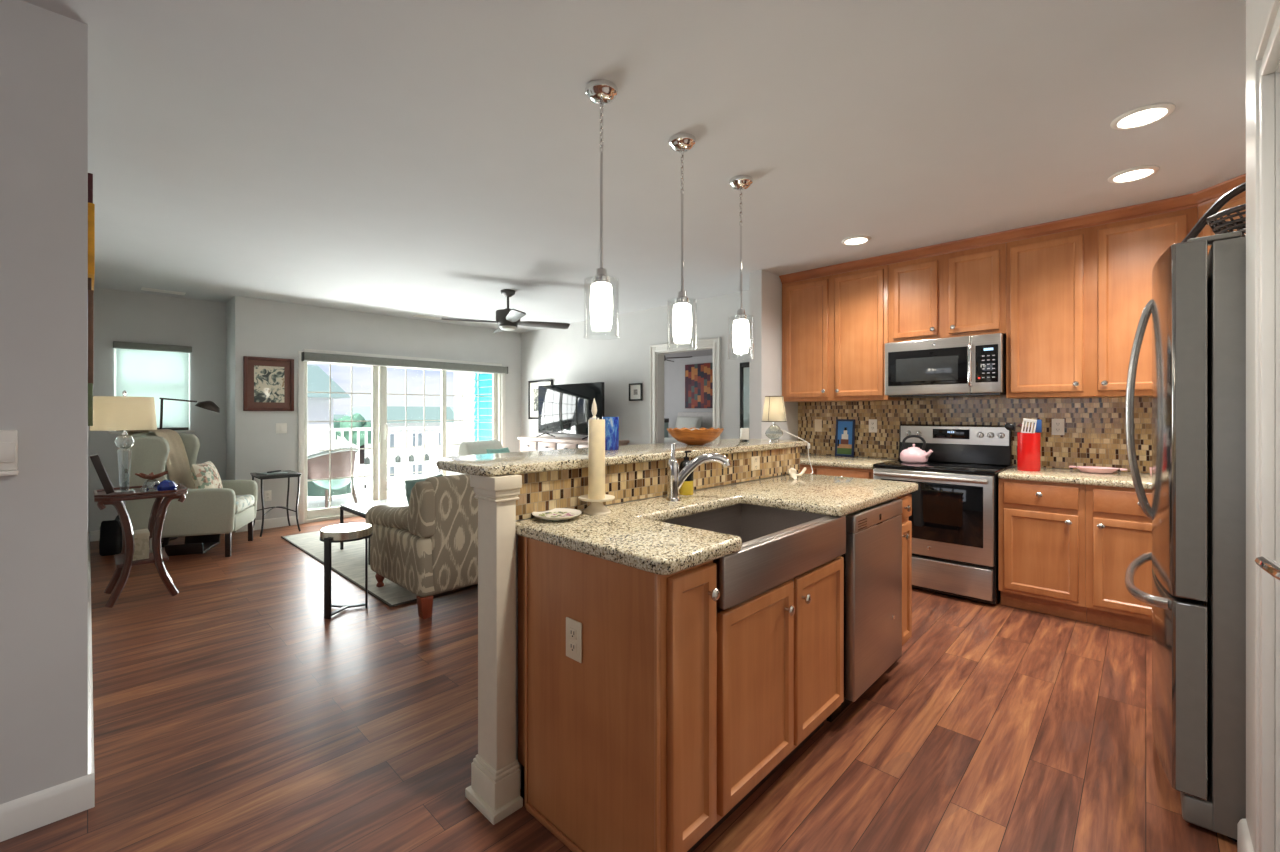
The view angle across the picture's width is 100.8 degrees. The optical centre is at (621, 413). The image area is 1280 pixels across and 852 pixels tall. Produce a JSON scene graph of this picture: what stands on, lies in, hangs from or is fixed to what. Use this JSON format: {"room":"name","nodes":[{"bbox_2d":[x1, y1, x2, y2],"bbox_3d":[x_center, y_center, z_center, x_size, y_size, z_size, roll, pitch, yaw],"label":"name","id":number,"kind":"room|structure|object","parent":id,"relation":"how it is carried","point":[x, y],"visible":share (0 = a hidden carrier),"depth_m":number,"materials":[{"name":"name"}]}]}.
{"room":"open-plan kitchen","nodes":[
{"label":"open-plan kitchen","id":0,"kind":"room"},
{"bbox_2d":[0,0,87,803],"bbox_3d":[-1.865,0.007,1.664,0.128,2.531,0.260,0,0,45],"label":"wall","id":1,"kind":"structure","parent":0,"point":[44,52],"depth_m":1.64,"materials":[{"name":"paint"}]},
{"bbox_2d":[0,430,18,475],"bbox_3d":[-1.860,0.118,1.560,0.024,0.136,0.108,0,0,45],"label":"thermostat","id":2,"kind":"object","parent":1,"relation":"attached to","point":[8,438],"visible":1,"depth_m":1.58,"materials":[{"name":"white plastic"}]},
{"bbox_2d":[0,772,94,841],"bbox_3d":[-1.808,1.221,1.619,0.016,0.104,0.276,0,0,45],"label":"baseboard","id":3,"kind":"structure","parent":1,"relation":"attached to","point":[19,816],"depth_m":1.64,"materials":[{"name":"white wood"}]},
{"bbox_2d":[88,287,225,532],"bbox_3d":[-4.916,0.007,5.717,0.140,2.531,1.199,0,0,45],"label":"wall","id":4,"kind":"structure","parent":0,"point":[119,315],"depth_m":5.63,"materials":[{"name":"paint"}]},
{"bbox_2d":[113,341,191,430],"bbox_3d":[-4.912,-0.272,5.557,0.089,0.910,0.620,0,0,45],"label":"roller shade","id":5,"kind":"object","parent":4,"relation":"attached to","point":[157,371],"visible":0.81,"depth_m":5.60,"materials":[{"name":"white fabric"}]},
{"bbox_2d":[226,298,232,479],"bbox_3d":[-4.333,0.007,5.942,0.370,2.531,0.118,0,0,45],"label":"wall","id":6,"kind":"structure","parent":0,"point":[229,305],"depth_m":5.89,"materials":[{"name":"paint"}]},
{"bbox_2d":[307,484,404,509],"bbox_3d":[-4.550,1.353,7.253,2.526,0.120,5.900,0,0,45],"label":"floor","id":7,"kind":"structure","parent":0,"point":[394,491],"depth_m":8.13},
{"bbox_2d":[307,447,357,507],"bbox_3d":[-4.101,0.882,7.441,0.689,0.829,0.749,0,0,20],"label":"wicker chair","id":8,"kind":"object","parent":7,"relation":"on","point":[317,463],"visible":0.74,"depth_m":7.19,"materials":[{"name":"wicker"}]},
{"bbox_2d":[307,422,451,484],"bbox_3d":[-5.358,0.733,8.019,0.100,1.120,5.950,0,0,45],"label":"balcony railing","id":9,"kind":"object","parent":7,"relation":"on","point":[448,424],"visible":0.26,"depth_m":9.38,"materials":[{"name":"white metal"}]},
{"bbox_2d":[354,459,437,494],"bbox_3d":[-3.789,1.062,8.963,0.320,0.460,1.400,0,0,45],"label":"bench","id":10,"kind":"object","parent":7,"relation":"on","point":[432,464],"visible":0.67,"depth_m":8.59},
{"bbox_2d":[233,296,520,531],"bbox_3d":[-2.904,0.007,7.006,0.160,2.531,3.643,0,0,45],"label":"wall","id":11,"kind":"structure","parent":0,"point":[261,327],"depth_m":6.06,"materials":[{"name":"paint"}]},
{"bbox_2d":[236,516,296,532],"bbox_3d":[-3.916,1.221,5.860,0.016,0.104,0.587,0,0,45],"label":"baseboard","id":12,"kind":"structure","parent":11,"relation":"attached to","point":[281,521],"depth_m":5.88,"materials":[{"name":"white wood"}]},
{"bbox_2d":[243,356,293,410],"bbox_3d":[-3.903,-0.322,5.865,0.024,0.590,0.475,0,0,45],"label":"framed print","id":13,"kind":"object","parent":11,"relation":"attached to","point":[268,383],"visible":1,"depth_m":5.85,"materials":[{"name":"brown wood"}]},
{"bbox_2d":[298,349,504,523],"bbox_3d":[-2.737,0.263,7.048,0.018,2.020,2.760,0,0,45],"label":"trim","id":14,"kind":"structure","parent":11,"relation":"attached to","point":[300,363],"depth_m":6.10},
{"bbox_2d":[304,361,500,522],"bbox_3d":[-2.780,0.293,7.090,0.159,1.960,2.640,0,0,45],"label":"door","id":15,"kind":"structure","parent":11,"relation":"in","point":[379,393],"depth_m":6.77,"materials":[{"name":"plastic"}]},
{"bbox_2d":[307,364,371,507],"bbox_3d":[-3.431,0.271,6.472,0.005,1.735,0.735,0,0,45],"label":"grille","id":16,"kind":"object","parent":15,"relation":"attached to","point":[329,392],"depth_m":6.39,"materials":[{"name":"plastic"}]},
{"bbox_2d":[387,368,441,496],"bbox_3d":[-2.764,0.271,7.088,0.005,1.735,0.750,0,0,45],"label":"grille","id":17,"kind":"object","parent":15,"relation":"attached to","point":[405,394],"depth_m":7.05,"materials":[{"name":"plastic"}]},
{"bbox_2d":[446,372,492,444],"bbox_3d":[-2.203,0.271,7.711,0.005,1.735,0.755,0,0,45],"label":"grille","id":18,"kind":"object","parent":15,"relation":"attached to","point":[462,396],"depth_m":7.80,"materials":[{"name":"plastic"}]},
{"bbox_2d":[301,352,507,373],"bbox_3d":[-2.691,-0.649,7.017,0.087,0.109,2.724,0,0,45],"label":"shade valance","id":19,"kind":"object","parent":11,"relation":"attached to","point":[305,356],"visible":1,"depth_m":6.78,"materials":[{"name":"grey fabric"}]},
{"bbox_2d":[474,373,491,440],"bbox_3d":[-2.147,0.033,8.332,0.621,2.681,0.045,0,0,45],"label":"wall","id":20,"kind":"structure","parent":0,"point":[486,434],"depth_m":8.35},
{"bbox_2d":[454,290,749,474],"bbox_3d":[-0.732,0.007,7.509,6.590,2.531,0.130,0,0,45],"label":"wall","id":21,"kind":"structure","parent":0,"point":[618,357],"depth_m":6.68,"materials":[{"name":"paint"}]},
{"bbox_2d":[528,379,552,418],"bbox_3d":[-1.210,-0.202,7.872,0.580,0.580,0.024,0,0,45],"label":"framed print","id":22,"kind":"object","parent":21,"relation":"attached to","point":[532,385],"visible":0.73,"depth_m":7.98,"materials":[{"name":"black wood"}]},
{"bbox_2d":[650,337,719,443],"bbox_3d":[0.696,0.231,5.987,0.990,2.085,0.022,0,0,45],"label":"trim","id":23,"kind":"structure","parent":21,"relation":"attached to","point":[715,342],"depth_m":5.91,"materials":[{"name":"white wood"}]},
{"bbox_2d":[740,362,749,438],"bbox_3d":[1.367,-0.124,5.315,0.400,0.795,0.029,0,0,45],"label":"wall mirror","id":24,"kind":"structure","parent":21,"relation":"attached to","point":[744,366],"depth_m":5.42,"materials":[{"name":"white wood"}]},
{"bbox_2d":[0,516,1236,851],"bbox_3d":[-0.055,1.333,4.348,12.200,0.120,13.100,0,0,45],"label":"floor","id":25,"kind":"structure","parent":0,"point":[230,715],"depth_m":2.11,"materials":[{"name":"brown wood"}]},
{"bbox_2d":[99,516,121,555],"bbox_3d":[-4.623,1.114,4.872,0.177,0.319,0.340,0,0,-24],"label":"handbag","id":26,"kind":"object","parent":25,"relation":"on","point":[110,542],"visible":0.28,"depth_m":4.73,"materials":[{"name":"black leather"}]},
{"bbox_2d":[93,484,187,607],"bbox_3d":[-3.332,0.892,3.671,0.464,0.735,0.469,0,0,45],"label":"table","id":27,"kind":"object","parent":25,"relation":"on","point":[124,561],"visible":0.94,"depth_m":3.58,"materials":[{"name":"brown wood"}]},
{"bbox_2d":[90,454,113,493],"bbox_3d":[-3.388,0.394,3.450,0.130,0.258,0.113,0,0,45],"label":"photo frame","id":28,"kind":"object","parent":27,"relation":"on","point":[99,467],"visible":1,"depth_m":3.41,"materials":[{"name":"black wood"}]},
{"bbox_2d":[90,390,156,493],"bbox_3d":[-3.398,0.193,3.618,0.336,0.700,0.336,0,0,45],"label":"table lamp","id":29,"kind":"object","parent":27,"relation":"on","point":[110,413],"visible":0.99,"depth_m":3.50,"materials":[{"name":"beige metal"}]},
{"bbox_2d":[133,529,149,560],"bbox_3d":[-3.312,0.898,3.619,0.166,0.178,0.116,0,0,45],"label":"storage box","id":30,"kind":"object","parent":27,"relation":"on","point":[141,537],"visible":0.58,"depth_m":3.58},
{"bbox_2d":[159,398,219,541],"bbox_3d":[-4.515,0.556,5.445,0.280,1.434,0.600,0,0,45],"label":"floor lamp","id":31,"kind":"object","parent":25,"relation":"on","point":[209,405],"visible":0.56,"depth_m":5.46,"materials":[{"name":"brown metal"}]},
{"bbox_2d":[123,432,257,556],"bbox_3d":[-3.920,0.721,4.879,0.788,1.103,0.720,0,0,-20],"label":"wingback chair","id":32,"kind":"object","parent":25,"relation":"on","point":[229,508],"visible":0.73,"depth_m":4.58,"materials":[{"name":"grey fabric"}]},
{"bbox_2d":[123,429,195,488],"bbox_3d":[-4.117,0.448,4.774,0.412,0.605,0.485,0,0,-20],"label":"throw blanket","id":33,"kind":"object","parent":32,"relation":"on","point":[178,466],"visible":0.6,"depth_m":4.82,"materials":[{"name":"beige fabric"}]},
{"bbox_2d":[191,461,222,488],"bbox_3d":[-3.853,0.629,4.925,0.178,0.346,0.400,0,0,-20],"label":"floral pillow","id":34,"kind":"object","parent":32,"relation":"on","point":[205,475],"visible":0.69,"depth_m":4.81,"materials":[{"name":"fabric"}]},
{"bbox_2d":[235,494,254,513],"bbox_3d":[-3.801,0.858,4.922,0.535,0.120,0.540,0,0,-20],"label":"seat cushion","id":35,"kind":"object","parent":32,"relation":"on","point":[245,503],"depth_m":5.02,"materials":[{"name":"beige fabric"}]},
{"bbox_2d":[165,534,219,555],"bbox_3d":[-3.997,1.223,4.946,0.280,0.100,0.438,0,0,-20],"label":"tray","id":36,"kind":"object","parent":25,"relation":"on","point":[199,544],"visible":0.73,"depth_m":4.79,"materials":[{"name":"black wood"}]},
{"bbox_2d":[250,470,301,536],"bbox_3d":[-3.717,0.954,5.689,0.450,0.626,0.380,0,0,45],"label":"side table","id":37,"kind":"object","parent":25,"relation":"on","point":[290,473],"visible":0.86,"depth_m":5.64,"materials":[{"name":"black metal"}]},
{"bbox_2d":[320,523,372,618],"bbox_3d":[-1.787,1.008,3.439,0.306,0.531,0.307,0,0,45],"label":"table","id":38,"kind":"object","parent":25,"relation":"on","point":[348,532],"visible":1,"depth_m":3.32,"materials":[{"name":"black metal"}]},
{"bbox_2d":[281,531,477,606],"bbox_3d":[-1.556,1.267,5.411,2.792,0.012,2.703,0,0,45],"label":"area rug","id":39,"kind":"object","parent":25,"relation":"on","point":[348,562],"visible":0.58,"depth_m":4.39,"materials":[{"name":"grey carpet"}]},
{"bbox_2d":[340,497,407,564],"bbox_3d":[-1.943,1.054,5.072,0.730,0.415,1.180,0,0,45],"label":"coffee table","id":40,"kind":"object","parent":39,"relation":"on","point":[360,509],"visible":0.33,"depth_m":4.90,"materials":[{"name":"clear glass"}]},
{"bbox_2d":[365,474,477,618],"bbox_3d":[-1.222,0.841,3.885,0.915,0.865,0.946,0,0,45],"label":"armchair","id":41,"kind":"object","parent":39,"relation":"on","point":[427,547],"visible":0.58,"depth_m":3.39,"materials":[{"name":"grey fabric"}]},
{"bbox_2d":[458,440,502,474],"bbox_3d":[-1.467,0.800,6.439,0.810,0.923,0.760,0,0,25],"label":"armchair","id":42,"kind":"object","parent":39,"relation":"on","point":[470,447],"visible":0.14,"depth_m":6.38,"materials":[{"name":"fabric"}]},
{"bbox_2d":[465,474,522,824],"bbox_3d":[-0.417,0.737,1.735,0.175,1.072,0.115,0,0,45],"label":"post","id":43,"kind":"object","parent":25,"relation":"on","point":[494,790],"visible":0.96,"depth_m":1.70,"materials":[{"name":"white wood"}]},
{"bbox_2d":[437,438,806,475],"bbox_3d":[0.180,0.184,2.609,0.484,0.032,2.210,0,0,45],"label":"countertop","id":44,"kind":"structure","parent":43,"relation":"on","point":[495,464],"depth_m":2.15,"materials":[{"name":"stone"}]},
{"bbox_2d":[602,417,618,449],"bbox_3d":[-0.050,0.091,2.429,0.078,0.152,0.078,0,0,45],"label":"glass vase","id":45,"kind":"object","parent":44,"relation":"on","point":[611,423],"visible":0.89,"depth_m":2.40,"materials":[{"name":"blue glass"}]},
{"bbox_2d":[667,427,723,444],"bbox_3d":[0.394,0.123,2.834,0.304,0.089,0.304,0,0,45],"label":"wooden bowl","id":46,"kind":"object","parent":44,"relation":"on","point":[701,436],"visible":1,"depth_m":2.73,"materials":[{"name":"brown wood"}]},
{"bbox_2d":[761,396,812,473],"bbox_3d":[1.004,0.126,3.219,0.302,0.465,0.155,0,0,22],"label":"lamp","id":47,"kind":"object","parent":44,"relation":"on","point":[774,408],"visible":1,"depth_m":3.19,"materials":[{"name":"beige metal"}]},
{"bbox_2d":[518,436,628,451],"bbox_3d":[-0.694,0.803,7.029,1.760,0.940,0.470,0,0,45],"label":"media console","id":48,"kind":"object","parent":25,"relation":"on","point":[531,443],"visible":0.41,"depth_m":7.02,"materials":[{"name":"white wood"}]},
{"bbox_2d":[536,382,603,439],"bbox_3d":[-0.704,-0.028,6.990,1.310,0.719,0.210,0,0,45],"label":"television","id":49,"kind":"object","parent":48,"relation":"on","point":[563,408],"visible":0.75,"depth_m":6.96,"materials":[{"name":"black plastic"}]},
{"bbox_2d":[518,535,719,851],"bbox_3d":[-0.035,0.837,1.602,0.675,0.873,0.250,0,0,45],"label":"base cabinet","id":50,"kind":"object","parent":25,"relation":"on","point":[688,597],"depth_m":1.44,"materials":[{"name":"brown wood"}]},
{"bbox_2d":[566,617,581,662],"bbox_3d":[-0.140,0.659,1.540,0.070,0.115,0.009,0,0,45],"label":"wall outlet","id":51,"kind":"object","parent":50,"relation":"attached to","point":[573,628],"visible":1,"depth_m":1.53,"materials":[{"name":"beige plastic"}]},
{"bbox_2d":[516,473,917,574],"bbox_3d":[0.585,0.379,2.239,0.665,0.041,2.035,0,0,45],"label":"countertop","id":52,"kind":"structure","parent":50,"relation":"on","point":[633,534],"depth_m":1.78,"materials":[{"name":"stone"}]},
{"bbox_2d":[532,508,581,520],"bbox_3d":[-0.220,0.347,1.802,0.168,0.020,0.168,0,0,45],"label":"plate","id":53,"kind":"object","parent":52,"relation":"on","point":[557,514],"visible":1,"depth_m":1.81,"materials":[{"name":"white ceramic"}]},
{"bbox_2d":[578,494,614,514],"bbox_3d":[-0.090,0.330,1.912,0.132,0.056,0.132,0,0,45],"label":"candle stand","id":54,"kind":"object","parent":52,"relation":"on","point":[596,507],"visible":0.81,"depth_m":1.89,"materials":[{"name":"beige ceramic"}]},
{"bbox_2d":[588,417,604,499],"bbox_3d":[-0.090,0.160,1.912,0.061,0.294,0.061,0,0,45],"label":"pillar candle","id":55,"kind":"object","parent":54,"relation":"on","point":[596,427],"visible":1,"depth_m":1.89,"materials":[{"name":"beige wax"}]},
{"bbox_2d":[679,450,693,494],"bbox_3d":[0.286,0.261,2.335,0.062,0.193,0.062,0,0,45],"label":"soap bottle","id":56,"kind":"object","parent":52,"relation":"on","point":[686,488],"visible":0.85,"depth_m":2.31,"materials":[{"name":"yellow plastic"}]},
{"bbox_2d":[666,443,730,500],"bbox_3d":[0.317,0.241,2.183,0.269,0.233,0.060,0,0,0],"label":"kitchen faucet","id":57,"kind":"object","parent":52,"relation":"on","point":[675,479],"visible":1,"depth_m":2.17,"materials":[{"name":"silver metal"}]},
{"bbox_2d":[660,503,845,616],"bbox_3d":[0.424,0.501,1.938,0.454,0.200,0.848,0,0,45],"label":"sink","id":58,"kind":"object","parent":52,"relation":"in","point":[779,546],"visible":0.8,"depth_m":1.83,"materials":[{"name":"silver metal"}]},
{"bbox_2d":[664,412,712,442],"bbox_3d":[1.306,0.623,10.553,2.000,1.300,2.090,0,0,45],"label":"bed","id":59,"kind":"object","parent":25,"relation":"on","point":[707,421],"visible":0.09,"depth_m":11.39,"materials":[{"name":"white fabric"}]},
{"bbox_2d":[693,556,843,850],"bbox_3d":[0.362,0.920,2.003,0.675,0.706,0.880,0,0,45],"label":"base cabinet","id":60,"kind":"object","parent":25,"relation":"on","point":[780,650],"visible":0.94,"depth_m":1.72,"materials":[{"name":"brown wood"}]},
{"bbox_2d":[798,464,873,478],"bbox_3d":[1.796,0.851,4.545,0.910,0.845,0.655,0,0,45],"label":"base cabinet","id":61,"kind":"object","parent":25,"relation":"on","point":[819,470],"visible":0.13,"depth_m":4.20,"materials":[{"name":"brown wood"}]},
{"bbox_2d":[800,454,897,469],"bbox_3d":[1.803,0.407,4.552,0.910,0.039,0.635,0,0,45],"label":"countertop","id":62,"kind":"structure","parent":61,"relation":"on","point":[817,460],"depth_m":4.36,"materials":[{"name":"stone"}]},
{"bbox_2d":[835,419,854,456],"bbox_3d":[2.011,0.221,4.765,0.166,0.335,0.051,0,0,45],"label":"picture","id":63,"kind":"object","parent":62,"relation":"on","point":[845,428],"visible":1,"depth_m":4.76,"materials":[{"name":"blue paper"}]},
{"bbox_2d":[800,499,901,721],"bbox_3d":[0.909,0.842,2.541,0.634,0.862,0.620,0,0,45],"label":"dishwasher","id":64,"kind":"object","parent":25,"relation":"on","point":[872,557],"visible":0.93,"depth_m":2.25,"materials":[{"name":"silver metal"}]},
{"bbox_2d":[895,494,911,645],"bbox_3d":[1.199,0.837,2.847,0.675,0.873,0.197,0,0,45],"label":"base cabinet","id":65,"kind":"object","parent":25,"relation":"on","point":[906,499],"visible":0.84,"depth_m":2.65,"materials":[{"name":"brown wood"}]},
{"bbox_2d":[873,424,1011,603],"bbox_3d":[2.366,0.671,3.921,0.762,1.164,0.720,0,0,45],"label":"range","id":66,"kind":"object","parent":25,"relation":"on","point":[954,518],"visible":0.82,"depth_m":3.67,"materials":[{"name":"silver metal"}]},
{"bbox_2d":[900,435,932,462],"bbox_3d":[2.271,0.273,4.090,0.214,0.213,0.194,0,0,22],"label":"tea kettle","id":67,"kind":"object","parent":66,"relation":"on","point":[913,454],"visible":1,"depth_m":4.04,"materials":[{"name":"pink ceramic"}]},
{"bbox_2d":[873,459,1011,474],"bbox_3d":[2.380,0.390,3.935,0.762,0.020,0.620,0,0,45],"label":"cooktop","id":68,"kind":"object","parent":66,"relation":"in","point":[932,466],"depth_m":3.84,"materials":[{"name":"black glass"}]},
{"bbox_2d":[999,479,1085,621],"bbox_3d":[2.826,0.851,3.524,0.430,0.845,0.655,0,0,45],"label":"base cabinet","id":69,"kind":"object","parent":25,"relation":"on","point":[1042,525],"visible":0.99,"depth_m":3.31,"materials":[{"name":"brown wood"}]},
{"bbox_2d":[1086,485,1151,635],"bbox_3d":[3.360,0.851,2.996,1.070,0.845,0.655,0,0,45],"label":"base cabinet","id":70,"kind":"object","parent":25,"relation":"on","point":[1118,531],"visible":0.31,"depth_m":3.08,"materials":[{"name":"brown wood"}]},
{"bbox_2d":[998,466,1151,489],"bbox_3d":[3.212,0.407,3.155,1.498,0.039,0.635,0,0,45],"label":"countertop","id":71,"kind":"structure","parent":70,"relation":"on","point":[1055,475],"depth_m":3.28,"materials":[{"name":"stone"}]},
{"bbox_2d":[1017,432,1040,470],"bbox_3d":[2.766,0.260,3.594,0.128,0.256,0.128,0,0,45],"label":"utensil crock","id":72,"kind":"object","parent":71,"relation":"on","point":[1028,444],"visible":0.94,"depth_m":3.55,"materials":[{"name":"red ceramic"}]},
{"bbox_2d":[1125,231,1245,841],"bbox_3d":[2.252,0.365,1.745,0.858,1.815,0.909,0,0,45],"label":"refrigerator","id":73,"kind":"object","parent":25,"relation":"on","point":[1197,305],"visible":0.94,"depth_m":1.61,"materials":[{"name":"metal"}]},
{"bbox_2d":[1181,182,1245,242],"bbox_3d":[2.188,-0.669,1.647,0.660,0.252,0.311,0,0,42],"label":"wicker basket","id":74,"kind":"object","parent":73,"relation":"on","point":[1210,217],"visible":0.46,"depth_m":1.77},
{"bbox_2d":[22,0,1245,358],"bbox_3d":[0.732,-1.333,2.372,16.300,0.150,15.600,0,0,45],"label":"ceiling","id":75,"kind":"structure","parent":0,"point":[398,158],"depth_m":2.40,"materials":[{"name":"paint"}]},
{"bbox_2d":[441,289,569,332],"bbox_3d":[-1.167,-1.055,5.436,0.987,0.406,0.987,0,0,24],"label":"ceiling fan","id":76,"kind":"object","parent":75,"relation":"hanging from","point":[508,319],"visible":1,"depth_m":5.37,"materials":[{"name":"black metal"}]},
{"bbox_2d":[585,79,617,330],"bbox_3d":[-0.078,-0.776,2.052,0.142,0.963,0.142,0,0,45],"label":"pendant light","id":77,"kind":"object","parent":75,"relation":"hanging from","point":[600,92],"visible":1,"depth_m":2.02,"materials":[{"name":"white glass"}]},
{"bbox_2d":[668,133,695,343],"bbox_3d":[0.279,-0.776,2.434,0.142,0.963,0.142,0,0,45],"label":"pendant light","id":78,"kind":"object","parent":75,"relation":"hanging from","point":[681,143],"visible":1,"depth_m":2.41,"materials":[{"name":"white glass"}]},
{"bbox_2d":[729,175,752,353],"bbox_3d":[0.643,-0.776,2.851,0.142,0.963,0.142,0,0,45],"label":"pendant light","id":79,"kind":"object","parent":75,"relation":"hanging from","point":[740,183],"visible":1,"depth_m":2.82,"materials":[{"name":"white glass"}]},
{"bbox_2d":[1108,165,1159,182],"bbox_3d":[2.687,-1.252,2.780,0.196,0.012,0.196,0,0,45],"label":"recessed light","id":80,"kind":"object","parent":75,"relation":"in","point":[1137,173],"visible":1,"depth_m":2.77,"materials":[{"name":"white"}]},
{"bbox_2d":[1110,103,1174,129],"bbox_3d":[2.201,-1.252,2.238,0.196,0.012,0.196,0,0,45],"label":"recessed light","id":81,"kind":"object","parent":75,"relation":"in","point":[1148,114],"visible":1,"depth_m":2.23,"materials":[{"name":"white plastic"}]},
{"bbox_2d":[516,474,788,788],"bbox_3d":[0.308,0.737,2.545,0.135,1.072,2.050,0,0,45],"label":"wall","id":82,"kind":"structure","parent":0,"point":[786,474],"depth_m":1.78,"materials":[{"name":"paint"}]},
{"bbox_2d":[516,447,799,519],"bbox_3d":[0.355,0.280,2.489,0.011,0.155,2.065,0,0,45],"label":"backsplash","id":83,"kind":"structure","parent":82,"relation":"attached to","point":[543,491],"depth_m":2.18,"materials":[{"name":"tile"}]},
{"bbox_2d":[664,355,712,436],"bbox_3d":[2.531,0.007,10.937,6.600,2.531,0.100,0,0,45],"label":"wall","id":84,"kind":"structure","parent":0,"point":[674,372],"depth_m":12.13,"materials":[{"name":"paint"}]},
{"bbox_2d":[685,363,712,407],"bbox_3d":[1.808,-0.602,11.557,1.040,0.980,0.034,0,0,45],"label":"abstract painting","id":85,"kind":"object","parent":84,"relation":"attached to","point":[698,377],"visible":0.56,"depth_m":11.63},
{"bbox_2d":[750,269,797,440],"bbox_3d":[1.464,0.007,4.951,0.120,2.531,0.805,0,0,45],"label":"wall partition","id":86,"kind":"structure","parent":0,"point":[765,287],"depth_m":4.70,"materials":[{"name":"paint"}]},
{"bbox_2d":[811,396,1149,473],"bbox_3d":[2.933,0.007,3.978,3.334,2.531,0.120,0,0,45],"label":"wall","id":87,"kind":"structure","parent":0,"point":[969,396],"depth_m":4.10,"materials":[{"name":"paint"}]},
{"bbox_2d":[782,265,900,401],"bbox_3d":[1.900,-0.649,4.645,0.916,1.080,0.384,0,0,45],"label":"upper cabinet","id":88,"kind":"object","parent":87,"relation":"attached to","point":[835,327],"visible":0.95,"depth_m":4.49,"materials":[{"name":"brown wood"}]},
{"bbox_2d":[888,243,1005,342],"bbox_3d":[2.499,-0.873,4.051,0.768,0.632,0.384,0,0,45],"label":"upper cabinet","id":89,"kind":"object","parent":87,"relation":"attached to","point":[960,293],"visible":0.91,"depth_m":3.92,"materials":[{"name":"brown wood"}]},
{"bbox_2d":[885,333,1005,397],"bbox_3d":[2.463,-0.342,4.019,0.758,0.424,0.474,0,0,45],"label":"microwave","id":90,"kind":"object","parent":89,"relation":"attached to","point":[974,365],"visible":1,"depth_m":3.84,"materials":[{"name":"silver metal"}]},
{"bbox_2d":[798,396,1151,472],"bbox_3d":[2.840,0.129,3.980,3.198,0.516,0.009,0,0,45],"label":"backsplash","id":91,"kind":"structure","parent":87,"relation":"attached to","point":[1094,427],"depth_m":3.91,"materials":[{"name":"tile"}]},
{"bbox_2d":[1006,207,1197,398],"bbox_3d":[3.094,-0.649,3.462,0.902,1.080,0.384,0,0,45],"label":"upper cabinet","id":92,"kind":"object","parent":87,"relation":"attached to","point":[1076,300],"visible":0.91,"depth_m":3.39,"materials":[{"name":"brown wood"}]},
{"bbox_2d":[1198,191,1245,252],"bbox_3d":[3.546,-0.649,2.845,0.604,1.080,0.624,0,0,45],"label":"upper cabinet","id":93,"kind":"object","parent":87,"relation":"attached to","point":[1240,199],"visible":0.06,"depth_m":2.91,"materials":[{"name":"brown wood"}]},
{"bbox_2d":[779,173,1245,283],"bbox_3d":[2.559,-1.223,3.704,0.380,0.068,3.254,0,0,-38],"label":"crown molding","id":94,"kind":"structure","parent":93,"relation":"attached to","point":[1213,193],"depth_m":3.54,"materials":[{"name":"brown wood"}]},
{"bbox_2d":[1246,0,1279,851],"bbox_3d":[1.544,0.007,0.830,0.615,2.531,1.352,0,0,45],"label":"wall","id":95,"kind":"structure","parent":0,"point":[1257,11],"depth_m":1.43,"materials":[{"name":"grey paint"}]},
{"bbox_2d":[1237,819,1253,851],"bbox_3d":[1.657,1.221,1.393,0.016,0.104,0.392,0,0,45],"label":"baseboard","id":96,"kind":"structure","parent":95,"relation":"attached to","point":[1244,843],"depth_m":1.48,"materials":[{"name":"white wood"}]},
{"bbox_2d":[1255,0,1279,851],"bbox_3d":[1.144,0.213,0.879,0.022,2.120,1.040,0,0,45],"label":"trim","id":97,"kind":"structure","parent":95,"relation":"attached to","point":[1267,56],"depth_m":1.19,"materials":[{"name":"white wood"}]},
{"bbox_2d":[1255,557,1279,579],"bbox_3d":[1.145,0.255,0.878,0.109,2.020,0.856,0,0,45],"label":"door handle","id":98,"kind":"structure","parent":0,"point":[1272,567],"depth_m":0.90,"materials":[{"name":"silver metal"}]},
{"bbox_3d":[-3.639,0.007,3.522,5.004,2.531,0.120,0,0,45],"label":"wall","id":99,"kind":"structure","parent":0,"visible":0},
{"bbox_2d":[88,532,93,773],"bbox_3d":[-3.503,1.221,3.482,5.012,0.104,0.016,0,0,45],"label":"baseboard","id":100,"kind":"structure","parent":99,"relation":"attached to","point":[90,671],"depth_m":2.31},
{"bbox_2d":[88,173,94,425],"bbox_3d":[-2.425,-0.489,2.418,0.550,1.085,0.020,0,0,45],"label":"wall art","id":101,"kind":"object","parent":99,"relation":"attached to","point":[91,207],"visible":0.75,"depth_m":2.25,"materials":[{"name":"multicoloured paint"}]},
{"label":"outside","id":102,"kind":"structure","parent":0,"visible":0},
{"bbox_2d":[353,480,404,487],"bbox_3d":[-51.341,7.373,93.102,176.000,0.200,180.000,0,0,45],"label":"ground","id":103,"kind":"structure","parent":102,"point":[397,483],"depth_m":54.12,"materials":[{"name":"white concrete"}]},
{"bbox_2d":[307,365,350,454],"bbox_3d":[-16.787,2.723,21.419,9.000,9.100,8.000,0,0,45],"label":"house","id":104,"kind":"structure","parent":103,"relation":"on","point":[317,379],"depth_m":20.58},
{"bbox_2d":[337,413,371,487],"bbox_3d":[-23.208,3.616,47.547,3.127,7.314,4.769,0,0,36],"label":"tree","id":105,"kind":"object","parent":103,"relation":"on","point":[356,417],"visible":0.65,"depth_m":46.38,"materials":[{"name":"green plant"}]},
{"bbox_2d":[346,406,453,482],"bbox_3d":[-25.025,3.273,59.989,9.000,8.000,10.000,0,0,45],"label":"house","id":106,"kind":"structure","parent":103,"relation":"on","point":[393,412],"depth_m":56.88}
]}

